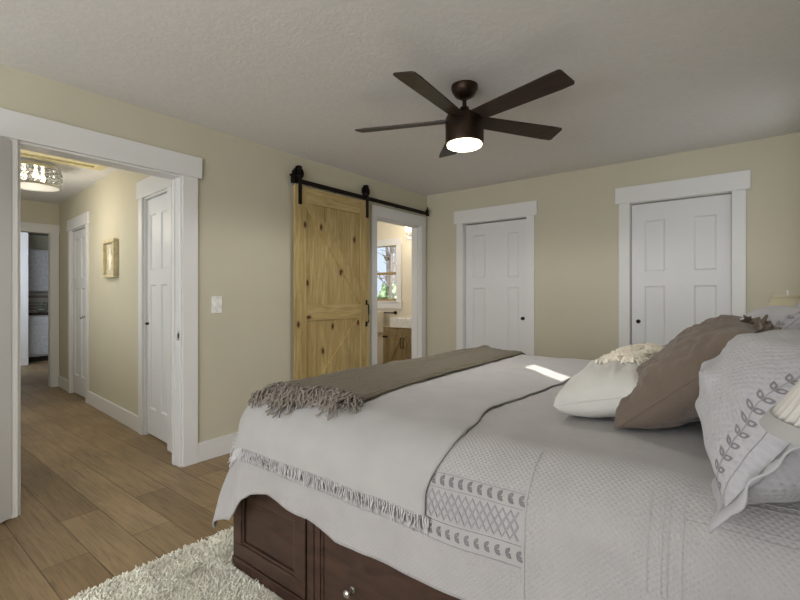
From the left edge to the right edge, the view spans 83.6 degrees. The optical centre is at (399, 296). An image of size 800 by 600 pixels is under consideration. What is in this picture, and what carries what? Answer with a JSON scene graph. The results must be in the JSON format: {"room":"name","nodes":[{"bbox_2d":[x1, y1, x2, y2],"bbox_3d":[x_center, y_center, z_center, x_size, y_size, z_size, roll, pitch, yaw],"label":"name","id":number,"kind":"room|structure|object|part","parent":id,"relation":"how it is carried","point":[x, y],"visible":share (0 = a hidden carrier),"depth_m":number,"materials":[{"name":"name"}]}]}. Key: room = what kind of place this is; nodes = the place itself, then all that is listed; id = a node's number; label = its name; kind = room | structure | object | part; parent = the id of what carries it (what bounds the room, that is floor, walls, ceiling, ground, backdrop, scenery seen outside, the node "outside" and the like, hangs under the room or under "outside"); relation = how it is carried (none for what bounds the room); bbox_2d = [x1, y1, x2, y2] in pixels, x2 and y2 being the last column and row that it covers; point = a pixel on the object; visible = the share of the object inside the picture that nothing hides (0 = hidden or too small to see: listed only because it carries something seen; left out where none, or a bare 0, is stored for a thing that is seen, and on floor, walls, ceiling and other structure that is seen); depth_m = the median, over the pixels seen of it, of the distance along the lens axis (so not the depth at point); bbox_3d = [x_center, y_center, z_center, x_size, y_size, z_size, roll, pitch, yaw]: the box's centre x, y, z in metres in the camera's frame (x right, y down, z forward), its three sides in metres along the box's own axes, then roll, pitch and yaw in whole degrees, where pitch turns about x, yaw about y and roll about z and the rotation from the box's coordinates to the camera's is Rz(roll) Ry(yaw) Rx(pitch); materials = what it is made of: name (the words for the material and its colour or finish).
{"room":"bedroom","nodes":[
{"label":"bedroom","id":0,"kind":"room"},
{"bbox_2d":[21,232,27,357],"bbox_3d":[-7.035,0.000,7.992,0.950,2.390,0.410,0,0,38],"label":"wall","id":1,"kind":"structure","parent":0,"point":[24,236],"depth_m":7.82,"materials":[{"name":"white paint"}]},
{"bbox_2d":[21,357,27,365],"bbox_3d":[-6.656,1.125,7.692,0.015,0.140,0.410,0,0,38],"label":"baseboard","id":2,"kind":"structure","parent":1,"relation":"attached to","point":[24,361],"depth_m":7.81,"materials":[{"name":"white paint"}]},
{"bbox_2d":[28,234,47,249],"bbox_3d":[-7.543,-0.025,8.196,0.100,2.440,4.900,0,0,38],"label":"wall","id":3,"kind":"structure","parent":0,"point":[37,242],"depth_m":8.71,"materials":[{"name":"beige paint"}]},
{"bbox_2d":[28,249,47,291],"bbox_3d":[-6.933,-0.500,8.603,0.350,0.790,0.665,0,0,38],"label":"upper cabinet","id":4,"kind":"object","parent":3,"relation":"attached to","point":[37,259],"visible":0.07,"depth_m":8.45,"materials":[{"name":"grey paint"}]},
{"bbox_2d":[28,292,47,311],"bbox_3d":[-7.060,0.097,8.716,0.012,0.393,0.685,0,0,38],"label":"backsplash","id":5,"kind":"structure","parent":3,"relation":"attached to","point":[34,298],"depth_m":8.68,"materials":[{"name":"tile"}]},
{"bbox_2d":[28,233,47,235],"bbox_3d":[-6.174,-1.255,7.114,3.590,0.100,4.900,0,0,38],"label":"ceiling","id":6,"kind":"structure","parent":0,"point":[28,233],"depth_m":8.62,"materials":[{"name":"paint"}]},
{"bbox_2d":[21,199,58,233],"bbox_3d":[-4.518,-0.025,6.140,0.120,2.440,4.700,0,0,42],"label":"wall","id":7,"kind":"structure","parent":0,"point":[31,211],"depth_m":5.84,"materials":[{"name":"beige paint"}]},
{"bbox_2d":[21,222,59,386],"bbox_3d":[-4.899,0.117,5.610,0.024,2.155,1.010,0,0,42],"label":"trim","id":8,"kind":"structure","parent":7,"relation":"attached to","point":[54,230],"depth_m":5.94,"materials":[{"name":"white paint"}]},
{"bbox_2d":[48,234,50,386],"bbox_3d":[-4.952,0.175,5.658,0.121,2.040,0.844,0,0,42],"label":"trim","id":9,"kind":"structure","parent":7,"relation":"attached to","point":[49,235],"depth_m":5.95,"materials":[{"name":"white paint"}]},
{"bbox_2d":[59,169,165,414],"bbox_3d":[-3.031,-0.025,4.688,4.033,2.440,0.120,0,0,42],"label":"wall","id":10,"kind":"structure","parent":0,"point":[111,202],"depth_m":4.53,"materials":[{"name":"beige paint"}]},
{"bbox_2d":[58,376,67,391],"bbox_3d":[-4.364,1.124,5.798,0.562,0.142,0.016,0,0,42],"label":"baseboard","id":11,"kind":"structure","parent":10,"relation":"attached to","point":[62,382],"depth_m":5.78,"materials":[{"name":"white paint"}]},
{"bbox_2d":[67,211,89,403],"bbox_3d":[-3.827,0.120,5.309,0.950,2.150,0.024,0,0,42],"label":"trim","id":12,"kind":"structure","parent":10,"relation":"attached to","point":[83,219],"depth_m":5.06,"materials":[{"name":"white paint"}]},
{"bbox_2d":[73,228,84,396],"bbox_3d":[-3.844,0.185,5.343,0.615,1.980,0.101,0,0,41],"label":"door","id":13,"kind":"structure","parent":10,"relation":"in","point":[78,236],"depth_m":5.37,"materials":[{"name":"white paint"}]},
{"bbox_2d":[102,238,117,277],"bbox_3d":[-2.882,-0.380,4.442,0.365,0.380,0.044,0,0,42],"label":"framed picture","id":14,"kind":"object","parent":10,"relation":"attached to","point":[110,246],"visible":1,"depth_m":4.43,"materials":[{"name":"gold metal"}]},
{"bbox_2d":[88,391,137,431],"bbox_3d":[-2.892,1.124,4.471,1.618,0.142,0.016,0,0,42],"label":"baseboard","id":15,"kind":"structure","parent":10,"relation":"attached to","point":[118,413],"depth_m":4.37,"materials":[{"name":"white paint"}]},
{"bbox_2d":[136,176,171,452],"bbox_3d":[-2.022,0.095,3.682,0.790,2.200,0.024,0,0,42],"label":"trim","id":16,"kind":"structure","parent":10,"relation":"attached to","point":[151,185],"depth_m":3.74,"materials":[{"name":"white paint"}]},
{"bbox_2d":[145,193,166,442],"bbox_3d":[-1.995,0.169,3.711,0.528,2.012,0.058,0,0,42],"label":"door","id":17,"kind":"structure","parent":10,"relation":"in","point":[156,323],"depth_m":3.73,"materials":[{"name":"white paint"}]},
{"bbox_2d":[0,361,232,599],"bbox_3d":[-3.929,1.245,4.688,12.820,0.100,9.920,0,0,38],"label":"floor","id":18,"kind":"structure","parent":0,"point":[101,498],"depth_m":2.64,"materials":[{"name":"brown wood"}]},
{"bbox_2d":[28,315,47,361],"bbox_3d":[-6.836,0.765,8.507,0.620,0.860,0.635,0,0,38],"label":"base cabinet","id":19,"kind":"object","parent":18,"relation":"on","point":[37,324],"visible":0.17,"depth_m":8.24,"materials":[{"name":"grey paint"}]},
{"bbox_2d":[28,312,47,314],"bbox_3d":[-6.817,0.315,8.524,0.630,0.039,0.685,0,0,38],"label":"countertop","id":20,"kind":"structure","parent":19,"relation":"on","point":[29,313],"depth_m":8.26,"materials":[{"name":"stone"}]},
{"bbox_2d":[36,302,47,312],"bbox_3d":[-6.769,0.195,8.443,0.160,0.199,0.150,0,0,-11],"label":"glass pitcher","id":21,"kind":"object","parent":20,"relation":"on","point":[41,308],"visible":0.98,"depth_m":8.40,"materials":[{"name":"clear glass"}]},
{"bbox_3d":[-6.601,0.435,8.321,0.020,0.160,0.575,0,0,38],"label":"drawer","id":22,"kind":"part","parent":19,"relation":"part of","materials":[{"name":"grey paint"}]},
{"bbox_3d":[-6.601,0.800,8.321,0.020,0.530,0.575,0,0,38],"label":"door","id":23,"kind":"part","parent":19,"relation":"part of","materials":[{"name":"grey paint"}]},
{"bbox_2d":[67,526,283,599],"bbox_3d":[0.318,1.179,2.322,1.833,0.032,3.107,0,0,38],"label":"shag rug","id":24,"kind":"object","parent":18,"relation":"on","point":[203,570],"visible":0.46,"depth_m":1.85,"materials":[{"name":"white carpet"}]},
{"bbox_2d":[232,494,460,599],"bbox_3d":[0.675,0.641,2.105,2.055,1.082,2.030,0,0,38],"label":"platform bed","id":25,"kind":"object","parent":24,"relation":"on","point":[293,558],"visible":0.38,"depth_m":1.68,"materials":[{"name":"brown wood"}]},
{"bbox_3d":[0.638,1.160,2.112,1.989,0.046,1.934,0,0,38],"label":"moulding","id":26,"kind":"part","parent":25,"relation":"part of","materials":[{"name":"brown wood"}]},
{"bbox_3d":[-0.537,0.960,1.832,0.485,0.346,0.028,0,0,38],"label":"panel","id":27,"kind":"part","parent":25,"relation":"part of","materials":[{"name":"brown wood"}]},
{"bbox_3d":[-0.326,0.960,1.668,0.036,0.346,0.024,0,0,38],"label":"corner post","id":28,"kind":"part","parent":25,"relation":"part of","materials":[{"name":"brown wood"}]},
{"bbox_3d":[-0.173,0.998,1.510,0.030,0.030,0.040,0,0,38],"label":"knob","id":29,"kind":"part","parent":25,"relation":"part of","materials":[{"name":"silver metal"}]},
{"bbox_3d":[-0.045,0.960,1.444,0.662,0.346,0.028,0,0,38],"label":"drawer","id":30,"kind":"part","parent":25,"relation":"part of","materials":[{"name":"brown wood"}]},
{"bbox_3d":[0.688,0.597,2.076,1.863,0.334,1.810,0,0,38],"label":"mattress","id":31,"kind":"object","parent":25,"relation":"on","visible":0},
{"bbox_2d":[212,379,799,599],"bbox_3d":[0.630,0.676,2.094,1.973,0.580,2.146,0,0,38],"label":"bedspread","id":32,"kind":"object","parent":31,"relation":"on","point":[536,500],"visible":0.53,"depth_m":1.07,"materials":[{"name":"white fabric"}]},
{"bbox_2d":[227,354,591,534],"bbox_3d":[0.307,0.545,2.355,1.114,0.317,2.089,0,0,38],"label":"throw","id":33,"kind":"object","parent":32,"relation":"on","point":[390,451],"visible":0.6,"depth_m":1.54,"materials":[{"name":"fabric"}]},
{"bbox_2d":[247,345,525,420],"bbox_3d":[0.208,0.463,2.469,0.623,0.241,2.079,0,0,38],"label":"throw","id":34,"kind":"object","parent":33,"relation":"on","point":[357,385],"visible":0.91,"depth_m":1.95,"materials":[{"name":"fabric"}]},
{"bbox_2d":[553,343,664,417],"bbox_3d":[0.860,0.287,1.691,0.270,0.206,0.845,0,0,38],"label":"lumbar pillow","id":35,"kind":"object","parent":32,"relation":"on","point":[597,390],"visible":0.73,"depth_m":1.41,"materials":[{"name":"white fabric"}]},
{"bbox_2d":[614,314,781,428],"bbox_3d":[0.900,0.221,1.365,0.389,0.331,0.549,0,0,38],"label":"pillow","id":36,"kind":"object","parent":32,"relation":"on","point":[666,392],"visible":0.72,"depth_m":1.24,"materials":[{"name":"fabric"}]},
{"bbox_2d":[662,315,756,346],"bbox_3d":[1.229,0.222,1.804,0.402,0.330,0.544,0,0,38],"label":"pillow","id":37,"kind":"object","parent":32,"relation":"on","point":[721,318],"visible":0.19,"depth_m":1.72,"materials":[{"name":"fabric"}]},
{"bbox_2d":[695,329,799,533],"bbox_3d":[0.855,0.237,0.995,0.330,0.350,0.750,0,0,38],"label":"sham pillow","id":38,"kind":"object","parent":32,"relation":"on","point":[753,372],"visible":0.94,"depth_m":0.81,"materials":[{"name":"white fabric"}]},
{"bbox_2d":[740,302,799,329],"bbox_3d":[1.373,0.199,1.681,0.312,0.385,0.781,0,0,38],"label":"sham pillow","id":39,"kind":"object","parent":32,"relation":"on","point":[786,317],"visible":0.21,"depth_m":1.45,"materials":[{"name":"white fabric"}]},
{"bbox_2d":[382,326,411,363],"bbox_3d":[0.188,0.807,6.251,0.740,0.775,0.556,0,0,38],"label":"vanity cabinet","id":40,"kind":"object","parent":18,"relation":"on","point":[397,342],"visible":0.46,"depth_m":6.14,"materials":[{"name":"brown wood"}]},
{"bbox_3d":[-0.087,0.780,6.181,0.336,0.630,0.012,0,0,38],"label":"door","id":41,"kind":"part","parent":40,"relation":"part of","materials":[{"name":"brown wood"}]},
{"bbox_3d":[-0.094,0.780,6.172,0.336,0.630,0.010,0,0,38],"label":"brace frame","id":42,"kind":"part","parent":40,"relation":"part of","materials":[{"name":"brown wood"}]},
{"bbox_2d":[390,316,411,327],"bbox_3d":[0.248,0.246,6.222,0.570,0.345,0.528,0,0,38],"label":"sink","id":43,"kind":"object","parent":40,"relation":"in","point":[397,322],"visible":0.43,"depth_m":6.08,"materials":[{"name":"white ceramic"}]},
{"bbox_3d":[0.176,0.780,5.958,0.336,0.630,0.010,0,0,38],"label":"brace frame","id":44,"kind":"part","parent":40,"relation":"part of","materials":[{"name":"brown wood"}]},
{"bbox_3d":[0.183,0.780,5.967,0.336,0.630,0.012,0,0,38],"label":"door","id":45,"kind":"part","parent":40,"relation":"part of","materials":[{"name":"brown wood"}]},
{"bbox_3d":[0.489,0.895,0.474,0.391,0.600,0.534,0,0,38],"label":"nightstand","id":46,"kind":"object","parent":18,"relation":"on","visible":0},
{"bbox_2d":[759,379,799,446],"bbox_3d":[0.565,0.288,0.479,0.281,0.611,0.281,0,0,38],"label":"bedside lamp","id":47,"kind":"object","parent":46,"relation":"on","point":[782,420],"visible":1,"depth_m":0.52,"materials":[{"name":"fabric"}]},
{"bbox_3d":[0.565,0.151,0.479,0.281,0.016,0.281,0,0,38],"label":"shade trim","id":48,"kind":"part","parent":47,"relation":"part of","materials":[{"name":"white fabric"}]},
{"bbox_3d":[0.565,0.086,0.479,0.274,0.146,0.274,0,0,38],"label":"lamp shade","id":49,"kind":"part","parent":47,"relation":"part of","materials":[{"name":"beige fabric"}]},
{"bbox_3d":[2.193,0.895,2.677,0.451,0.600,0.544,0,0,38],"label":"nightstand","id":50,"kind":"object","parent":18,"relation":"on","visible":0},
{"bbox_2d":[766,290,799,306],"bbox_3d":[2.243,0.277,2.586,0.280,0.634,0.280,0,0,38],"label":"bedside lamp","id":51,"kind":"object","parent":50,"relation":"on","point":[785,300],"visible":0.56,"depth_m":2.54,"materials":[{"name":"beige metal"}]},
{"bbox_3d":[2.243,0.065,2.586,0.266,0.150,0.266,0,0,38],"label":"lamp shade","id":52,"kind":"part","parent":51,"relation":"part of","materials":[{"name":"beige fabric"}]},
{"bbox_3d":[2.243,-0.005,2.586,0.158,0.011,0.158,0,0,38],"label":"shade trim","id":53,"kind":"part","parent":51,"relation":"part of","materials":[{"name":"beige fabric"}]},
{"bbox_2d":[0,64,426,441],"bbox_3d":[-2.228,-0.025,2.365,0.120,2.440,8.346,0,0,38],"label":"wall","id":54,"kind":"structure","parent":0,"point":[245,188],"depth_m":3.45,"materials":[{"name":"beige paint"}]},
{"bbox_2d":[0,136,10,522],"bbox_3d":[-2.079,0.172,2.005,0.102,2.023,0.804,0,0,-1],"label":"door","id":55,"kind":"structure","parent":54,"relation":"in","point":[5,144],"depth_m":2.36,"materials":[{"name":"white paint"}]},
{"bbox_2d":[0,108,201,519],"bbox_3d":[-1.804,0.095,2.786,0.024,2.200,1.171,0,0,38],"label":"trim","id":56,"kind":"structure","parent":54,"relation":"attached to","point":[15,126],"depth_m":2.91,"materials":[{"name":"white paint"}]},
{"bbox_2d":[211,296,221,312],"bbox_3d":[-1.370,0.057,3.345,0.010,0.127,0.084,0,0,38],"label":"light switch","id":57,"kind":"object","parent":54,"relation":"attached to","point":[216,301],"visible":1,"depth_m":3.34,"materials":[{"name":"white plastic"}]},
{"bbox_2d":[198,432,237,462],"bbox_3d":[-0.883,1.124,3.957,0.016,0.142,1.882,0,0,38],"label":"baseboard","id":58,"kind":"structure","parent":54,"relation":"attached to","point":[219,446],"depth_m":3.33,"materials":[{"name":"white paint"}]},
{"bbox_2d":[289,170,428,215],"bbox_3d":[-0.313,-1.034,4.637,0.066,0.108,2.062,0,0,38],"label":"barn door track","id":59,"kind":"object","parent":54,"relation":"attached to","point":[293,179],"visible":0.97,"depth_m":4.40,"materials":[{"name":"black metal"}]},
{"bbox_2d":[293,165,369,379],"bbox_3d":[-0.601,0.018,4.212,0.081,2.314,0.962,0,0,38],"label":"barn door","id":60,"kind":"structure","parent":59,"relation":"hanging from","point":[331,231],"depth_m":4.15,"materials":[{"name":"brown wood"}]},
{"bbox_3d":[-0.614,-0.900,4.212,0.017,0.140,0.693,0,0,38],"label":"rail","id":61,"kind":"part","parent":60,"relation":"part of","materials":[{"name":"brown wood"}]},
{"bbox_3d":[-0.614,0.140,4.212,0.017,0.140,0.693,0,0,38],"label":"rail","id":62,"kind":"part","parent":60,"relation":"part of","materials":[{"name":"brown wood"}]},
{"bbox_3d":[-0.326,0.165,4.529,0.042,0.270,0.028,0,0,38],"label":"handle","id":63,"kind":"part","parent":60,"relation":"part of","materials":[{"name":"black metal"}]},
{"bbox_2d":[371,204,425,364],"bbox_3d":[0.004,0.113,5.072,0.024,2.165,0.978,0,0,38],"label":"trim","id":64,"kind":"structure","parent":54,"relation":"attached to","point":[376,211],"depth_m":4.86,"materials":[{"name":"white paint"}]},
{"bbox_2d":[377,221,411,363],"bbox_3d":[0.432,-0.025,6.492,3.225,2.440,0.120,0,0,38],"label":"wall","id":65,"kind":"structure","parent":0,"point":[384,230],"depth_m":6.73,"materials":[{"name":"beige paint"}]},
{"bbox_2d":[377,238,402,308],"bbox_3d":[-0.278,-0.355,6.992,0.830,1.070,0.105,0,0,38],"label":"window","id":66,"kind":"structure","parent":65,"relation":"in","point":[396,303],"depth_m":6.77,"materials":[{"name":"white paint"}]},
{"bbox_3d":[-0.256,-0.365,7.020,0.609,0.849,0.035,0,0,38],"label":"sash","id":67,"kind":"part","parent":66,"relation":"part of","materials":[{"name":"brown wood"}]},
{"bbox_2d":[405,227,411,239],"bbox_3d":[0.293,-0.965,6.416,0.600,0.220,0.170,0,0,38],"label":"lamp","id":68,"kind":"object","parent":65,"relation":"attached to","point":[409,235],"visible":0.24,"depth_m":6.57,"materials":[{"name":"white glass"}]},
{"bbox_3d":[-0.321,0.240,6.953,0.632,0.052,0.090,0,0,38],"label":"towel bar","id":69,"kind":"object","parent":65,"relation":"attached to","visible":0},
{"bbox_2d":[377,311,384,332],"bbox_3d":[-0.370,0.387,6.949,0.322,0.326,0.040,0,0,38],"label":"towel","id":70,"kind":"object","parent":69,"relation":"hanging from","point":[380,315],"visible":0.36,"depth_m":6.87,"materials":[{"name":"beige fabric"}]},
{"bbox_2d":[0,0,799,203],"bbox_3d":[-2.312,-1.295,2.801,7.902,0.100,8.926,0,0,38],"label":"ceiling","id":71,"kind":"structure","parent":0,"point":[652,78],"depth_m":2.46,"materials":[{"name":"paint"}]},
{"bbox_2d":[21,158,62,191],"bbox_3d":[-3.395,-1.129,4.145,0.437,0.232,0.435,0,0,42],"label":"ceiling lamp","id":72,"kind":"object","parent":71,"relation":"attached to","point":[43,185],"visible":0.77,"depth_m":4.10,"materials":[{"name":"silver metal"}]},
{"bbox_3d":[-3.471,-1.146,4.120,0.052,0.129,0.052,0,0,42],"label":"bulb","id":73,"kind":"part","parent":72,"relation":"part of","materials":[{"name":"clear glass"}]},
{"bbox_3d":[-3.335,-1.146,4.091,0.052,0.129,0.052,0,0,42],"label":"bulb","id":74,"kind":"part","parent":72,"relation":"part of","materials":[{"name":"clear glass"}]},
{"bbox_3d":[-3.395,-1.225,4.145,0.300,0.040,0.300,0,0,42],"label":"ceiling plate","id":75,"kind":"part","parent":72,"relation":"part of","materials":[{"name":"silver metal"}]},
{"bbox_3d":[-3.395,-1.020,4.145,0.382,0.014,0.382,0,0,42],"label":"glass","id":76,"kind":"part","parent":72,"relation":"part of","materials":[{"name":"white glass"}]},
{"bbox_3d":[-3.378,-1.146,4.223,0.052,0.129,0.052,0,0,42],"label":"bulb","id":77,"kind":"part","parent":72,"relation":"part of","materials":[{"name":"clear glass"}]},
{"bbox_2d":[21,149,106,170],"bbox_3d":[-2.893,-1.234,3.746,0.820,0.022,0.880,0,0,42],"label":"attic hatch","id":78,"kind":"object","parent":71,"relation":"attached to","point":[24,153],"visible":0.3,"depth_m":4.02,"materials":[{"name":"beige paint"}]},
{"bbox_3d":[-2.893,-1.241,3.746,0.658,0.008,0.718,0,0,42],"label":"hatch panel","id":79,"kind":"part","parent":78,"relation":"part of","materials":[{"name":"beige paint"}]},
{"bbox_2d":[355,69,574,157],"bbox_3d":[0.373,-1.062,2.603,1.297,0.366,1.267,0,0,38],"label":"ceiling fan","id":80,"kind":"object","parent":71,"relation":"hanging from","point":[464,126],"visible":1,"depth_m":2.54,"materials":[{"name":"brown metal"}]},
{"bbox_3d":[0.009,-1.045,2.734,0.570,0.038,0.132,0,0,17],"label":"blade","id":81,"kind":"part","parent":80,"relation":"part of","materials":[{"name":"brown wood"}]},
{"bbox_3d":[0.174,-1.045,2.314,0.132,0.038,0.570,0,0,35],"label":"blade","id":82,"kind":"part","parent":80,"relation":"part of","materials":[{"name":"brown wood"}]},
{"bbox_3d":[0.357,-1.045,3.021,0.132,0.038,0.570,0,0,-1],"label":"blade","id":83,"kind":"part","parent":80,"relation":"part of","materials":[{"name":"brown wood"}]},
{"bbox_2d":[447,138,481,151],"bbox_3d":[0.380,-0.891,2.638,0.203,0.024,0.203,0,0,38],"label":"diffuser","id":84,"kind":"object","parent":80,"relation":"attached to","point":[454,144],"depth_m":2.59,"materials":[{"name":"white glass"}]},
{"bbox_3d":[0.625,-1.045,2.342,0.132,0.038,0.570,0,0,-37],"label":"blade","id":85,"kind":"part","parent":80,"relation":"part of","materials":[{"name":"brown wood"}]},
{"bbox_3d":[0.737,-1.045,2.779,0.570,0.038,0.132,0,0,-19],"label":"blade","id":86,"kind":"part","parent":80,"relation":"part of","materials":[{"name":"brown wood"}]},
{"bbox_2d":[427,132,799,359],"bbox_3d":[1.764,-0.025,4.452,3.555,2.440,0.120,0,0,38],"label":"wall","id":87,"kind":"structure","parent":0,"point":[577,219],"depth_m":4.30,"materials":[{"name":"beige paint"}]},
{"bbox_2d":[466,219,525,353],"bbox_3d":[1.065,0.175,4.982,0.756,2.016,0.074,0,0,38],"label":"door","id":88,"kind":"structure","parent":87,"relation":"in","point":[496,251],"depth_m":4.98,"materials":[{"name":"white paint"}]},
{"bbox_2d":[454,200,537,355],"bbox_3d":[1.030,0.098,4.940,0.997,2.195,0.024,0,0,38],"label":"trim","id":89,"kind":"structure","parent":87,"relation":"attached to","point":[529,209],"depth_m":4.80,"materials":[{"name":"white paint"}]},
{"bbox_2d":[632,194,730,345],"bbox_3d":[2.422,0.170,3.890,0.736,2.026,0.074,0,0,38],"label":"door","id":90,"kind":"structure","parent":87,"relation":"in","point":[681,249],"depth_m":3.89,"materials":[{"name":"white paint"}]},
{"bbox_2d":[615,170,750,347],"bbox_3d":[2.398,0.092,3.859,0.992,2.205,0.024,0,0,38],"label":"trim","id":91,"kind":"structure","parent":87,"relation":"attached to","point":[737,182],"depth_m":3.81,"materials":[{"name":"white paint"}]},
{"bbox_2d":[731,195,731,314],"bbox_3d":[2.072,-0.025,4.922,3.455,2.440,0.040,0,0,38],"label":"wall","id":92,"kind":"structure","parent":0,"point":[731,195],"depth_m":4.12,"materials":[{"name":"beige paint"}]},
{"label":"outside","id":93,"kind":"structure","parent":0,"visible":0},
{"bbox_3d":[7.977,1.645,42.330,80.000,0.100,63.700,0,0,38],"label":"lawn","id":94,"kind":"structure","parent":93,"visible":0},
{"bbox_2d":[377,246,395,298],"bbox_3d":[-0.258,-2.027,11.689,1.256,7.248,0.712,0,0,38],"label":"bare tree","id":95,"kind":"object","parent":94,"relation":"on","point":[389,279],"visible":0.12,"depth_m":11.64,"materials":[{"name":"grey plant"}]},
{"bbox_2d":[377,283,395,298],"bbox_3d":[-0.284,0.584,13.105,1.021,2.022,1.087,0,0,38],"label":"shrub","id":96,"kind":"object","parent":94,"relation":"on","point":[383,296],"visible":0.1,"depth_m":13.03,"materials":[{"name":"green plant"}]},
{"bbox_2d":[377,247,395,284],"bbox_3d":[-0.557,-2.348,17.503,1.385,7.898,0.679,0,0,38],"label":"bare tree","id":97,"kind":"object","parent":94,"relation":"on","point":[387,259],"visible":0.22,"depth_m":17.42,"materials":[{"name":"grey plant"}]},
{"bbox_2d":[377,287,395,298],"bbox_3d":[-0.397,0.584,16.003,1.020,2.021,1.046,0,0,-25],"label":"shrub","id":98,"kind":"object","parent":94,"relation":"on","point":[379,295],"visible":0.04,"depth_m":15.88,"materials":[{"name":"green plant"}]},
{"bbox_2d":[380,247,395,284],"bbox_3d":[-0.315,-2.218,14.542,1.392,7.629,0.689,0,0,38],"label":"bare tree","id":99,"kind":"object","parent":94,"relation":"on","point":[386,247],"visible":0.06,"depth_m":14.54,"materials":[{"name":"grey plant"}]},
{"bbox_2d":[384,249,395,280],"bbox_3d":[-0.292,-1.736,25.728,1.517,6.679,0.727,0,0,38],"label":"bare tree","id":100,"kind":"object","parent":94,"relation":"on","point":[394,269],"visible":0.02,"depth_m":25.70,"materials":[{"name":"grey plant"}]}
]}

